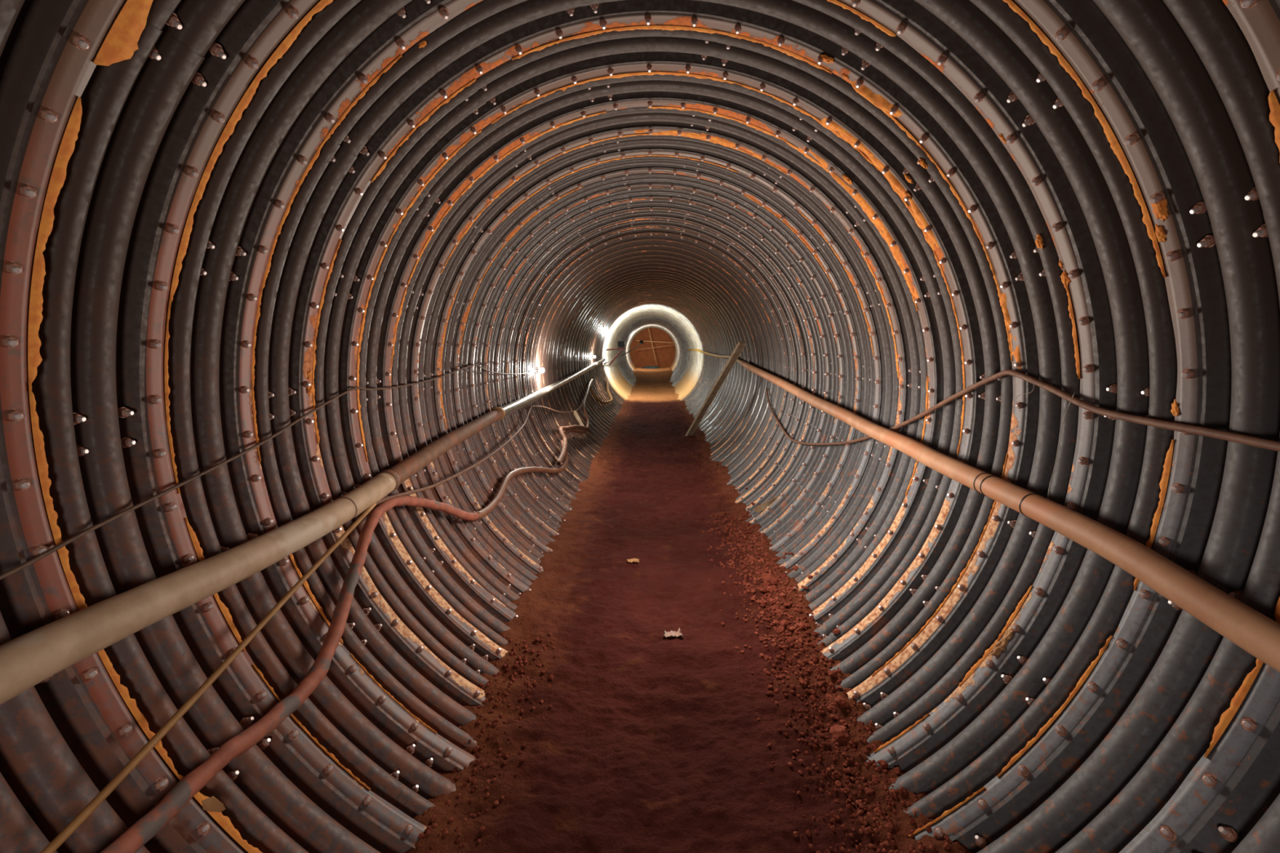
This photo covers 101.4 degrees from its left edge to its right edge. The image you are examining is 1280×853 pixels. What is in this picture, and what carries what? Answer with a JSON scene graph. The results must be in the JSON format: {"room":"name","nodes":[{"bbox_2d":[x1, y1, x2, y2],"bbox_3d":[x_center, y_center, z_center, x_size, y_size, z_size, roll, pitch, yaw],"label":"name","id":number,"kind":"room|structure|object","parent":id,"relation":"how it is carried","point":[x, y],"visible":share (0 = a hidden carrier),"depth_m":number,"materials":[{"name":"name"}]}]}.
{"room":"underground passage","nodes":[
{"label":"underground passage","id":0,"kind":"room"},
{"bbox_2d":[0,0,1279,852],"bbox_3d":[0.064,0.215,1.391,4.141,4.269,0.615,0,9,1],"label":"wall","id":1,"kind":"structure","parent":0,"point":[55,759],"depth_m":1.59,"materials":[{"name":"metal"}]},
{"bbox_2d":[201,795,225,812],"bbox_3d":[-1.475,1.319,1.825,0.080,0.071,0.021,0,9,1],"label":"flake","id":2,"kind":"object","parent":1,"relation":"on","point":[211,804],"visible":1,"depth_m":1.82,"materials":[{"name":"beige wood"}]},
{"bbox_2d":[0,364,537,580],"bbox_3d":[-1.804,-0.307,4.953,0.033,0.518,7.800,0,9,1],"label":"cable","id":3,"kind":"object","parent":1,"relation":"attached to","point":[86,531],"visible":1,"depth_m":2.12,"materials":[{"name":"rubber"}]},
{"bbox_2d":[616,315,689,386],"bbox_3d":[0.822,-4.670,33.468,4.068,4.188,11.600,0,9,1],"label":"wall","id":4,"kind":"structure","parent":0,"point":[680,369],"depth_m":31.81,"materials":[{"name":"metal"}]},
{"bbox_2d":[630,328,675,367],"bbox_3d":[1.083,-6.355,44.533,4.008,4.129,0.214,0,9,1],"label":"wall","id":5,"kind":"structure","parent":0,"point":[664,356],"depth_m":44.51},
{"bbox_2d":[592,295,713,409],"bbox_3d":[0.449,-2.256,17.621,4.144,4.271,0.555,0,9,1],"label":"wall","id":6,"kind":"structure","parent":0,"point":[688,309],"depth_m":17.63,"materials":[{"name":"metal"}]},
{"bbox_2d":[626,324,679,370],"bbox_3d":[1.021,-5.957,41.919,4.168,4.288,5.700,0,9,1],"label":"wall","id":7,"kind":"structure","parent":0,"point":[677,354],"depth_m":41.23,"materials":[{"name":"metal"}]},
{"bbox_2d":[648,327,657,364],"bbox_3d":[1.004,-6.717,43.069,0.839,3.312,0.062,0,9,1],"label":"pole","id":8,"kind":"object","parent":7,"relation":"attached to","point":[648,327],"visible":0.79,"depth_m":43.07,"materials":[{"name":"beige wood"}]},
{"bbox_2d":[635,340,674,342],"bbox_3d":[1.454,-6.916,42.825,3.628,0.277,0.076,0,9,1],"label":"pole","id":9,"kind":"object","parent":7,"relation":"attached to","point":[636,340],"visible":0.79,"depth_m":42.80,"materials":[{"name":"beige wood"}]},
{"bbox_2d":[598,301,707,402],"bbox_3d":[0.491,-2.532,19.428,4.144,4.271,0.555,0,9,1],"label":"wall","id":10,"kind":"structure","parent":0,"point":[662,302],"depth_m":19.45,"materials":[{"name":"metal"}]},
{"bbox_2d":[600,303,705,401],"bbox_3d":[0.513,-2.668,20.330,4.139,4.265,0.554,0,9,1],"label":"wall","id":11,"kind":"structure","parent":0,"point":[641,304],"depth_m":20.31,"materials":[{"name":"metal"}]},
{"bbox_2d":[602,303,704,400],"bbox_3d":[0.601,-3.244,24.107,4.208,4.328,7.230,0,9,1],"label":"wall","id":12,"kind":"structure","parent":0,"point":[691,379],"depth_m":22.95,"materials":[{"name":"metal"}]},
{"bbox_2d":[685,348,742,363],"bbox_3d":[2.416,-2.856,20.401,0.112,0.304,18.703,0,9,1],"label":"hose","id":13,"kind":"object","parent":12,"relation":"attached to","point":[738,360],"visible":0.84,"depth_m":16.39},
{"bbox_2d":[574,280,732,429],"bbox_3d":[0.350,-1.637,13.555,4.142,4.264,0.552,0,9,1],"label":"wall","id":14,"kind":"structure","parent":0,"point":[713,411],"depth_m":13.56,"materials":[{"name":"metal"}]},
{"bbox_2d":[577,281,729,425],"bbox_3d":[0.363,-1.706,14.008,4.144,4.271,0.555,0,9,1],"label":"wall","id":15,"kind":"structure","parent":0,"point":[712,408],"depth_m":14.00,"materials":[{"name":"metal"}]},
{"bbox_2d":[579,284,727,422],"bbox_3d":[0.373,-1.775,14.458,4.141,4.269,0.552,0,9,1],"label":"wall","id":16,"kind":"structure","parent":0,"point":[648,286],"depth_m":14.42,"materials":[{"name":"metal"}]},
{"bbox_2d":[582,285,724,420],"bbox_3d":[0.385,-1.842,14.910,4.139,4.265,0.554,0,9,1],"label":"wall","id":17,"kind":"structure","parent":0,"point":[665,289],"depth_m":14.86,"materials":[{"name":"metal"}]},
{"bbox_2d":[544,356,592,370],"bbox_3d":[-1.620,-1.564,12.852,0.017,0.119,8.001,0,9,1],"label":"cable","id":18,"kind":"object","parent":17,"relation":"attached to","point":[592,357],"visible":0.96,"depth_m":11.59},
{"bbox_2d":[587,291,719,414],"bbox_3d":[0.415,-2.050,16.265,4.141,4.269,0.552,0,9,1],"label":"wall","id":19,"kind":"structure","parent":0,"point":[659,292],"depth_m":16.26,"materials":[{"name":"metal"}]},
{"bbox_2d":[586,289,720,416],"bbox_3d":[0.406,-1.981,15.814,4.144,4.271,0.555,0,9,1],"label":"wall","id":20,"kind":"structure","parent":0,"point":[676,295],"depth_m":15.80,"materials":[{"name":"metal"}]},
{"bbox_2d":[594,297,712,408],"bbox_3d":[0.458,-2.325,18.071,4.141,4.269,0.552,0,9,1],"label":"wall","id":21,"kind":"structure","parent":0,"point":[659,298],"depth_m":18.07,"materials":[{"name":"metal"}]},
{"bbox_2d":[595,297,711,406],"bbox_3d":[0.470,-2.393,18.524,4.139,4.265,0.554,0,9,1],"label":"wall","id":22,"kind":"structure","parent":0,"point":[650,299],"depth_m":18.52,"materials":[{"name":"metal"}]},
{"bbox_2d":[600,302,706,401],"bbox_3d":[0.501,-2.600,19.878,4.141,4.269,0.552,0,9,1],"label":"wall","id":23,"kind":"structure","parent":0,"point":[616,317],"depth_m":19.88,"materials":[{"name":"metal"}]},
{"bbox_2d":[606,347,625,364],"bbox_3d":[-0.919,-2.680,20.052,0.746,0.683,0.056,0,9,1],"label":"wall bracket","id":24,"kind":"object","parent":23,"relation":"attached to","point":[621,348],"visible":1,"depth_m":20.00,"materials":[{"name":"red metal"}]},
{"bbox_2d":[617,341,624,346],"bbox_3d":[-0.714,-3.132,19.982,0.260,0.220,0.078,0,9,1],"label":"floodlight","id":25,"kind":"object","parent":24,"relation":"on","point":[620,344],"visible":1,"depth_m":19.94,"materials":[{"name":"black plastic"}]},
{"bbox_2d":[603,342,641,364],"bbox_3d":[-0.651,-4.177,28.723,0.189,0.956,17.834,1,9,4],"label":"cable","id":26,"kind":"object","parent":25,"relation":"attached to","point":[640,343],"visible":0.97,"depth_m":25.37,"materials":[{"name":"metal"}]},
{"bbox_2d":[562,269,745,441],"bbox_3d":[0.307,-1.362,11.748,4.142,4.264,0.552,0,9,1],"label":"wall","id":27,"kind":"structure","parent":0,"point":[741,375],"depth_m":11.75,"materials":[{"name":"metal"}]},
{"bbox_2d":[568,275,738,433],"bbox_3d":[0.330,-1.499,12.651,4.141,4.269,0.552,0,9,1],"label":"wall","id":28,"kind":"structure","parent":0,"point":[606,292],"depth_m":12.64,"materials":[{"name":"metal"}]},
{"bbox_2d":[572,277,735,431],"bbox_3d":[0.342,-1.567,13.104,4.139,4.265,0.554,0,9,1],"label":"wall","id":29,"kind":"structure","parent":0,"point":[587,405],"depth_m":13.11,"materials":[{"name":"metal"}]},
{"bbox_2d":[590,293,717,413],"bbox_3d":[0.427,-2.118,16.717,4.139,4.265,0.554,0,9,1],"label":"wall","id":30,"kind":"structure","parent":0,"point":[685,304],"depth_m":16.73,"materials":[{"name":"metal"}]},
{"bbox_2d":[592,294,715,412],"bbox_3d":[0.435,-2.188,17.168,4.142,4.264,0.552,0,9,1],"label":"wall","id":31,"kind":"structure","parent":0,"point":[619,306],"depth_m":17.18,"materials":[{"name":"metal"}]},
{"bbox_2d":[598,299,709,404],"bbox_3d":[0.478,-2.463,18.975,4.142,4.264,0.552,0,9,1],"label":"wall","id":32,"kind":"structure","parent":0,"point":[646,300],"depth_m":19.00,"materials":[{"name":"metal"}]},
{"bbox_2d":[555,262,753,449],"bbox_3d":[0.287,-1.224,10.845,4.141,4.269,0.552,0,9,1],"label":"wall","id":33,"kind":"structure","parent":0,"point":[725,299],"depth_m":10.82,"materials":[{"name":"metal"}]},
{"bbox_2d":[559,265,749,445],"bbox_3d":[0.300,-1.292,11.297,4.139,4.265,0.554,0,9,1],"label":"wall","id":34,"kind":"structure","parent":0,"point":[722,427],"depth_m":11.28,"materials":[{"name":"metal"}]},
{"bbox_2d":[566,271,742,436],"bbox_3d":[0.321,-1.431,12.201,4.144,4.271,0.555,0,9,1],"label":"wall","id":35,"kind":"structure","parent":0,"point":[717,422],"depth_m":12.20,"materials":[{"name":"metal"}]},
{"bbox_2d":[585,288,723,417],"bbox_3d":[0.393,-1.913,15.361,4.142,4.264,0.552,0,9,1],"label":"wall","id":36,"kind":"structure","parent":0,"point":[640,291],"depth_m":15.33,"materials":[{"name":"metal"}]},
{"bbox_2d":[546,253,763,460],"bbox_3d":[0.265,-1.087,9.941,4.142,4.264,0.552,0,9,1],"label":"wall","id":37,"kind":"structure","parent":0,"point":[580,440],"depth_m":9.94,"materials":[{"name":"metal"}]},
{"bbox_2d":[551,257,758,454],"bbox_3d":[0.278,-1.156,10.394,4.144,4.271,0.555,0,9,1],"label":"wall","id":38,"kind":"structure","parent":0,"point":[589,442],"depth_m":10.39,"materials":[{"name":"metal"}]},
{"bbox_2d":[521,231,788,484],"bbox_3d":[0.222,-0.812,8.135,4.142,4.264,0.552,0,9,1],"label":"wall","id":39,"kind":"structure","parent":0,"point":[743,465],"depth_m":8.11,"materials":[{"name":"metal"}]},
{"bbox_2d":[528,238,781,478],"bbox_3d":[0.235,-0.881,8.588,4.144,4.271,0.555,0,9,1],"label":"wall","id":40,"kind":"structure","parent":0,"point":[572,458],"depth_m":8.57,"materials":[{"name":"metal"}]},
{"bbox_2d":[536,367,544,373],"bbox_3d":[-1.675,-0.947,8.850,0.130,0.090,0.090,0,9,1],"label":"bulb","id":41,"kind":"object","parent":40,"relation":"attached to","point":[541,370],"visible":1,"depth_m":8.83,"materials":[{"name":"white"}]},
{"bbox_2d":[535,244,774,470],"bbox_3d":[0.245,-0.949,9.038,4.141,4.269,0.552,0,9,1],"label":"wall","id":42,"kind":"structure","parent":0,"point":[574,451],"depth_m":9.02,"materials":[{"name":"metal"}]},
{"bbox_2d":[514,224,796,492],"bbox_3d":[0.212,-0.744,7.684,4.141,4.268,0.555,0,9,1],"label":"wall","id":43,"kind":"structure","parent":0,"point":[789,358],"depth_m":7.66,"materials":[{"name":"metal"}]},
{"bbox_2d":[494,206,817,511],"bbox_3d":[0.192,-0.607,6.781,4.142,4.267,0.556,0,9,1],"label":"wall","id":44,"kind":"structure","parent":0,"point":[503,366],"depth_m":6.75,"materials":[{"name":"metal"}]},
{"bbox_2d":[505,216,806,502],"bbox_3d":[0.202,-0.675,7.232,4.142,4.266,0.555,0,9,1],"label":"wall","id":45,"kind":"structure","parent":0,"point":[798,373],"depth_m":7.21,"materials":[{"name":"metal"}]},
{"bbox_2d":[483,195,829,524],"bbox_3d":[0.181,-0.537,6.330,4.142,4.269,0.556,0,9,1],"label":"wall","id":46,"kind":"structure","parent":0,"point":[543,495],"depth_m":6.29,"materials":[{"name":"metal"}]},
{"bbox_2d":[752,496,778,512],"bbox_3d":[1.540,0.949,6.394,0.328,0.214,0.035,0,9,1],"label":"broken slat","id":47,"kind":"object","parent":46,"relation":"attached to","point":[763,506],"visible":0.75,"depth_m":6.39,"materials":[{"name":"brown wood"}]},
{"bbox_2d":[469,182,844,536],"bbox_3d":[0.169,-0.468,5.878,4.142,4.269,0.555,0,9,1],"label":"wall","id":48,"kind":"structure","parent":0,"point":[791,496],"depth_m":5.84,"materials":[{"name":"metal"}]},
{"bbox_2d":[453,167,861,552],"bbox_3d":[0.159,-0.399,5.426,4.142,4.264,0.554,0,9,1],"label":"wall","id":49,"kind":"structure","parent":0,"point":[795,517],"depth_m":5.39,"materials":[{"name":"metal"}]},
{"bbox_2d":[434,148,881,573],"bbox_3d":[0.148,-0.330,4.976,4.143,4.270,0.558,0,9,1],"label":"wall","id":50,"kind":"structure","parent":0,"point":[823,514],"depth_m":4.94,"materials":[{"name":"metal"}]},
{"bbox_2d":[0,357,605,705],"bbox_3d":[-1.581,-0.874,10.504,0.178,0.583,19.452,0,9,1],"label":"pipe","id":51,"kind":"object","parent":50,"relation":"attached to","point":[29,659],"visible":1,"depth_m":1.98,"materials":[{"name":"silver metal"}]},
{"bbox_2d":[40,382,589,852],"bbox_3d":[-1.497,-0.078,7.845,0.214,0.485,13.563,0,9,1],"label":"cable","id":52,"kind":"object","parent":51,"relation":"attached to","point":[58,841],"visible":0.98,"depth_m":1.92,"materials":[{"name":"rubber"}]},
{"bbox_2d":[411,126,906,592],"bbox_3d":[0.139,-0.261,4.525,4.141,4.266,0.560,0,9,1],"label":"wall","id":53,"kind":"structure","parent":0,"point":[837,533],"depth_m":4.49,"materials":[{"name":"metal"}]},
{"bbox_2d":[791,565,798,570],"bbox_3d":[1.421,1.290,4.784,0.060,0.041,0.046,-7,11,-39],"label":"clod","id":54,"kind":"object","parent":53,"relation":"on","point":[795,567],"visible":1,"depth_m":4.77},
{"bbox_2d":[382,97,937,620],"bbox_3d":[0.128,-0.194,4.075,4.142,4.268,0.564,0,9,1],"label":"wall","id":55,"kind":"structure","parent":0,"point":[889,504],"depth_m":4.03,"materials":[{"name":"metal"}]},
{"bbox_2d":[100,381,591,852],"bbox_3d":[-1.352,0.172,8.104,0.526,0.837,14.107,0,9,1],"label":"hose","id":56,"kind":"object","parent":55,"relation":"attached to","point":[147,827],"visible":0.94,"depth_m":2.27,"materials":[{"name":"rubber"}]},
{"bbox_2d":[555,424,590,466],"bbox_3d":[-1.217,0.149,9.161,0.293,0.379,3.412,0,9,1],"label":"hose","id":57,"kind":"object","parent":56,"relation":"on","point":[561,428],"visible":1,"depth_m":8.69,"materials":[{"name":"rubber"}]},
{"bbox_2d":[573,410,583,426],"bbox_3d":[-1.239,-0.141,10.632,0.058,0.350,0.322,-9,12,-44],"label":"wooden lath","id":58,"kind":"object","parent":57,"relation":"on","point":[575,412],"visible":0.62,"depth_m":10.63,"materials":[{"name":"brown wood"}]},
{"bbox_2d":[589,378,613,404],"bbox_3d":[-1.148,-1.225,17.108,0.472,0.853,5.076,0,9,3],"label":"hose","id":59,"kind":"object","parent":56,"relation":"hanging from","point":[593,394],"visible":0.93,"depth_m":15.47,"materials":[{"name":"rubber"}]},
{"bbox_2d":[346,61,976,659],"bbox_3d":[0.117,-0.124,3.627,4.143,4.270,0.570,0,9,1],"label":"wall","id":60,"kind":"structure","parent":0,"point":[923,513],"depth_m":3.58,"materials":[{"name":"metal"}]},
{"bbox_2d":[831,628,839,634],"bbox_3d":[1.398,1.454,3.722,0.060,0.027,0.047,-6,11,-35],"label":"clod","id":61,"kind":"object","parent":60,"relation":"on","point":[836,631],"visible":1,"depth_m":3.71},
{"bbox_2d":[739,360,1279,672],"bbox_3d":[2.030,-0.271,5.982,0.143,0.696,10.407,0,9,2],"label":"pipe","id":62,"kind":"object","parent":60,"relation":"attached to","point":[1252,631],"visible":1,"depth_m":2.11,"materials":[{"name":"metal"}]},
{"bbox_2d":[765,369,1279,451],"bbox_3d":[2.034,-0.095,5.106,0.173,1.104,8.017,0,9,1],"label":"cable","id":63,"kind":"object","parent":62,"relation":"hanging from","point":[1264,443],"visible":0.96,"depth_m":2.32,"materials":[{"name":"rubber"}]},
{"bbox_2d":[1015,373,1034,411],"bbox_3d":[1.998,-0.173,2.726,0.024,0.201,0.136,0,9,1],"label":"loose wire","id":64,"kind":"object","parent":63,"relation":"hanging from","point":[1020,374],"visible":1,"depth_m":2.72,"materials":[{"name":"silver metal"}]},
{"bbox_2d":[1047,391,1075,498],"bbox_3d":[1.990,0.128,2.486,0.021,0.591,0.089,2,9,11],"label":"loose wire","id":65,"kind":"object","parent":63,"relation":"hanging from","point":[1074,392],"visible":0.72,"depth_m":2.51,"materials":[{"name":"silver metal"}]},
{"bbox_2d":[298,10,1027,706],"bbox_3d":[0.106,-0.059,3.183,4.144,4.269,0.587,0,9,1],"label":"wall","id":66,"kind":"structure","parent":0,"point":[964,528],"depth_m":3.12,"materials":[{"name":"metal"}]},
{"bbox_2d":[233,0,1099,769],"bbox_3d":[0.096,0.013,2.723,4.141,4.268,0.569,0,9,1],"label":"wall","id":67,"kind":"structure","parent":0,"point":[1015,562],"depth_m":2.67,"materials":[{"name":"metal"}]},
{"bbox_2d":[139,0,1206,848],"bbox_3d":[0.086,0.078,2.284,4.142,4.269,0.597,0,9,1],"label":"wall","id":68,"kind":"structure","parent":0,"point":[1089,598],"depth_m":2.26,"materials":[{"name":"metal"}]},
{"bbox_2d":[404,365,973,852],"bbox_3d":[0.578,-1.545,22.938,2.860,0.629,44.334,0,9,1],"label":"floor","id":69,"kind":"structure","parent":0,"point":[658,744],"depth_m":3.22,"materials":[{"name":"soil"}]},
{"bbox_2d":[626,558,639,563],"bbox_3d":[-0.071,1.328,5.212,0.127,0.038,0.064,0,9,1],"label":"scrap","id":70,"kind":"object","parent":69,"relation":"on","point":[635,560],"visible":1,"depth_m":5.21,"materials":[{"name":"paper"}]},
{"bbox_2d":[641,365,659,368],"bbox_3d":[0.874,-4.619,41.792,1.461,0.428,0.767,0,9,1],"label":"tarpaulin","id":71,"kind":"object","parent":69,"relation":"on","point":[648,366],"visible":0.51,"depth_m":41.50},
{"bbox_2d":[662,627,684,637],"bbox_3d":[0.248,1.546,3.933,0.158,0.047,0.070,0,9,1],"label":"scrap","id":72,"kind":"object","parent":69,"relation":"on","point":[672,633],"visible":1,"depth_m":3.93,"materials":[{"name":"paper"}]},
{"bbox_2d":[417,511,950,852],"bbox_3d":[0.181,1.500,4.226,2.381,0.210,5.134,0,9,1],"label":"gravel","id":73,"kind":"object","parent":69,"relation":"on","point":[788,638],"visible":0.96,"depth_m":3.28,"materials":[{"name":"gravel"}]},
{"bbox_2d":[684,341,746,435],"bbox_3d":[1.563,-0.694,11.291,0.162,2.244,2.154,-4,9,-24],"label":"wooden board","id":74,"kind":"object","parent":69,"relation":"on","point":[740,345],"visible":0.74,"depth_m":11.07,"materials":[{"name":"brown wood"}]},
{"bbox_2d":[758,599,768,605],"bbox_3d":[1.030,1.468,4.372,0.059,0.044,0.078,-7,11,-39],"label":"clod","id":75,"kind":"object","parent":69,"relation":"on","point":[764,602],"visible":0.96,"depth_m":4.36,"materials":[{"name":"soil"}]},
{"bbox_2d":[759,587,768,593],"bbox_3d":[1.070,1.416,4.527,0.071,0.043,0.065,-4,9,-24],"label":"clod","id":76,"kind":"object","parent":69,"relation":"on","point":[763,590],"visible":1,"depth_m":4.51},
{"bbox_2d":[761,572,778,586],"bbox_3d":[1.165,1.387,4.693,0.153,0.136,0.198,1,9,9],"label":"clod","id":77,"kind":"object","parent":69,"relation":"on","point":[769,579],"visible":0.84,"depth_m":4.66,"materials":[{"name":"soil"}]},
{"bbox_2d":[766,586,777,591],"bbox_3d":[1.139,1.403,4.513,0.093,0.042,0.072,2,9,10],"label":"clod","id":78,"kind":"object","parent":69,"relation":"on","point":[770,588],"visible":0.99,"depth_m":4.50,"materials":[{"name":"soil"}]},
{"bbox_2d":[769,598,775,605],"bbox_3d":[1.105,1.464,4.367,0.051,0.048,0.057,0,9,-3],"label":"clod","id":79,"kind":"object","parent":69,"relation":"on","point":[772,602],"visible":0.94,"depth_m":4.35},
{"bbox_2d":[772,604,780,608],"bbox_3d":[1.107,1.479,4.262,0.070,0.053,0.074,-3,9,-19],"label":"clod","id":80,"kind":"object","parent":69,"relation":"on","point":[776,606],"visible":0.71,"depth_m":4.25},
{"bbox_2d":[776,626,784,634],"bbox_3d":[1.065,1.541,3.963,0.069,0.046,0.062,0,9,2],"label":"clod","id":81,"kind":"object","parent":69,"relation":"on","point":[780,629],"visible":0.98,"depth_m":3.95,"materials":[{"name":"soil"}]},
{"bbox_2d":[779,592,786,597],"bbox_3d":[1.195,1.418,4.389,0.061,0.049,0.045,6,11,36],"label":"clod","id":82,"kind":"object","parent":69,"relation":"on","point":[782,594],"visible":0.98,"depth_m":4.38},
{"bbox_2d":[778,573,787,577],"bbox_3d":[1.301,1.357,4.741,0.074,0.054,0.078,0,9,2],"label":"clod","id":83,"kind":"object","parent":69,"relation":"on","point":[780,575],"visible":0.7,"depth_m":4.72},
{"bbox_2d":[780,619,788,626],"bbox_3d":[1.107,1.510,4.032,0.081,0.040,0.066,-5,10,-31],"label":"clod","id":84,"kind":"object","parent":69,"relation":"on","point":[785,623],"visible":0.98,"depth_m":4.01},
{"bbox_2d":[783,602,791,607],"bbox_3d":[1.200,1.452,4.264,0.065,0.032,0.056,0,9,-3],"label":"clod","id":85,"kind":"object","parent":69,"relation":"on","point":[786,604],"visible":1,"depth_m":4.25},
{"bbox_2d":[788,626,796,630],"bbox_3d":[1.145,1.521,3.951,0.061,0.035,0.054,-1,9,-7],"label":"clod","id":86,"kind":"object","parent":69,"relation":"on","point":[791,628],"visible":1,"depth_m":3.94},
{"bbox_2d":[796,622,806,628],"bbox_3d":[1.218,1.503,3.955,0.070,0.042,0.059,-7,11,-37],"label":"clod","id":87,"kind":"object","parent":69,"relation":"on","point":[802,624],"visible":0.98,"depth_m":3.95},
{"bbox_2d":[798,679,806,685],"bbox_3d":[1.041,1.639,3.354,0.047,0.030,0.054,-4,10,-24],"label":"clod","id":88,"kind":"object","parent":69,"relation":"on","point":[802,682],"visible":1,"depth_m":3.34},
{"bbox_2d":[809,688,817,696],"bbox_3d":[1.081,1.661,3.277,0.036,0.030,0.067,-5,10,-32],"label":"clod","id":89,"kind":"object","parent":69,"relation":"on","point":[812,692],"visible":1,"depth_m":3.26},
{"bbox_2d":[817,680,824,686],"bbox_3d":[1.149,1.634,3.338,0.046,0.026,0.045,-4,10,-26],"label":"clod","id":90,"kind":"object","parent":69,"relation":"on","point":[820,683],"visible":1,"depth_m":3.33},
{"bbox_2d":[825,693,833,700],"bbox_3d":[1.171,1.674,3.238,0.048,0.026,0.054,4,9,23],"label":"clod","id":91,"kind":"object","parent":69,"relation":"on","point":[828,696],"visible":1,"depth_m":3.23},
{"bbox_2d":[827,670,836,677],"bbox_3d":[1.233,1.591,3.369,0.064,0.034,0.060,0,9,1],"label":"clod","id":92,"kind":"object","parent":69,"relation":"on","point":[831,673],"visible":1,"depth_m":3.35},
{"bbox_2d":[828,703,837,712],"bbox_3d":[1.148,1.679,3.122,0.040,0.030,0.063,-5,10,-31],"label":"clod","id":93,"kind":"object","parent":69,"relation":"on","point":[833,708],"visible":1,"depth_m":3.11,"materials":[{"name":"soil"}]},
{"bbox_2d":[829,714,838,719],"bbox_3d":[1.134,1.695,3.058,0.054,0.024,0.037,5,10,27],"label":"clod","id":94,"kind":"object","parent":69,"relation":"on","point":[832,716],"visible":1,"depth_m":3.05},
{"bbox_2d":[835,779,842,787],"bbox_3d":[0.989,1.785,2.615,0.036,0.025,0.048,6,10,34],"label":"clod","id":95,"kind":"object","parent":69,"relation":"on","point":[838,784],"visible":1,"depth_m":2.61,"materials":[{"name":"soil"}]},
{"bbox_2d":[830,724,851,742],"bbox_3d":[1.112,1.714,2.928,0.106,0.064,0.123,0,9,2],"label":"clod","id":96,"kind":"object","parent":69,"relation":"on","point":[838,732],"visible":1,"depth_m":2.90,"materials":[{"name":"soil"}]},
{"bbox_2d":[834,695,849,707],"bbox_3d":[1.200,1.639,3.116,0.081,0.064,0.081,1,9,4],"label":"clod","id":97,"kind":"object","parent":69,"relation":"on","point":[842,702],"visible":0.99,"depth_m":3.09,"materials":[{"name":"soil"}]},
{"bbox_2d":[839,719,848,725],"bbox_3d":[1.165,1.696,3.002,0.043,0.040,0.059,1,9,3],"label":"clod","id":98,"kind":"object","parent":69,"relation":"on","point":[842,722],"visible":0.99,"depth_m":2.99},
{"bbox_2d":[840,751,846,757],"bbox_3d":[1.083,1.737,2.776,0.029,0.025,0.032,-7,11,-39],"label":"clod","id":99,"kind":"object","parent":69,"relation":"on","point":[843,753],"visible":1,"depth_m":2.77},
{"bbox_2d":[856,775,862,780],"bbox_3d":[1.116,1.787,2.665,0.033,0.015,0.027,7,11,37],"label":"clod","id":100,"kind":"object","parent":69,"relation":"on","point":[860,777],"visible":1,"depth_m":2.66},
{"bbox_2d":[863,761,869,768],"bbox_3d":[1.177,1.752,2.716,0.030,0.020,0.031,-1,9,-9],"label":"clod","id":101,"kind":"object","parent":69,"relation":"on","point":[866,764],"visible":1,"depth_m":2.71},
{"bbox_2d":[865,788,874,794],"bbox_3d":[1.119,1.781,2.557,0.037,0.022,0.030,-8,12,-41],"label":"clod","id":102,"kind":"object","parent":69,"relation":"on","point":[869,791],"visible":1,"depth_m":2.55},
{"bbox_2d":[871,743,877,751],"bbox_3d":[1.246,1.706,2.783,0.030,0.030,0.049,-4,10,-25],"label":"clod","id":103,"kind":"object","parent":69,"relation":"on","point":[874,748],"visible":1,"depth_m":2.78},
{"bbox_2d":[871,777,879,784],"bbox_3d":[1.177,1.776,2.609,0.045,0.033,0.043,7,11,40],"label":"clod","id":104,"kind":"object","parent":69,"relation":"on","point":[875,780],"visible":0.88,"depth_m":2.61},
{"bbox_2d":[871,774,879,782],"bbox_3d":[1.187,1.770,2.632,0.044,0.027,0.040,9,12,44],"label":"clod","id":105,"kind":"object","parent":69,"relation":"on","point":[876,776],"visible":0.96,"depth_m":2.63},
{"bbox_2d":[873,807,884,817],"bbox_3d":[1.114,1.800,2.444,0.046,0.027,0.044,3,9,21],"label":"clod","id":106,"kind":"object","parent":69,"relation":"on","point":[877,812],"visible":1,"depth_m":2.44,"materials":[{"name":"soil"}]},
{"bbox_2d":[878,759,888,768],"bbox_3d":[1.247,1.726,2.681,0.046,0.034,0.043,-3,9,-18],"label":"clod","id":107,"kind":"object","parent":69,"relation":"on","point":[882,763],"visible":1,"depth_m":2.67,"materials":[{"name":"soil"}]},
{"bbox_2d":[884,822,893,830],"bbox_3d":[1.117,1.793,2.353,0.032,0.025,0.034,7,11,39],"label":"clod","id":108,"kind":"object","parent":69,"relation":"on","point":[887,824],"visible":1,"depth_m":2.35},
{"bbox_2d":[889,778,897,783],"bbox_3d":[1.254,1.750,2.580,0.048,0.039,0.045,-5,10,-27],"label":"clod","id":109,"kind":"object","parent":69,"relation":"on","point":[892,780],"visible":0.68,"depth_m":2.57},
{"bbox_2d":[889,789,897,800],"bbox_3d":[1.212,1.760,2.502,0.038,0.038,0.044,7,11,37],"label":"clod","id":110,"kind":"object","parent":69,"relation":"on","point":[893,793],"visible":1,"depth_m":2.49,"materials":[{"name":"soil"}]},
{"bbox_2d":[893,767,901,774],"bbox_3d":[1.289,1.727,2.625,0.031,0.028,0.035,-1,9,-4],"label":"clod","id":111,"kind":"object","parent":69,"relation":"on","point":[897,771],"visible":1,"depth_m":2.62,"materials":[{"name":"soil"}]},
{"bbox_2d":[899,786,906,793],"bbox_3d":[1.254,1.732,2.496,0.032,0.026,0.032,5,10,31],"label":"clod","id":112,"kind":"object","parent":69,"relation":"on","point":[902,789],"visible":1,"depth_m":2.49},
{"bbox_2d":[906,801,913,807],"bbox_3d":[1.257,1.760,2.438,0.027,0.022,0.030,6,11,35],"label":"clod","id":113,"kind":"object","parent":69,"relation":"on","point":[908,804],"visible":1,"depth_m":2.43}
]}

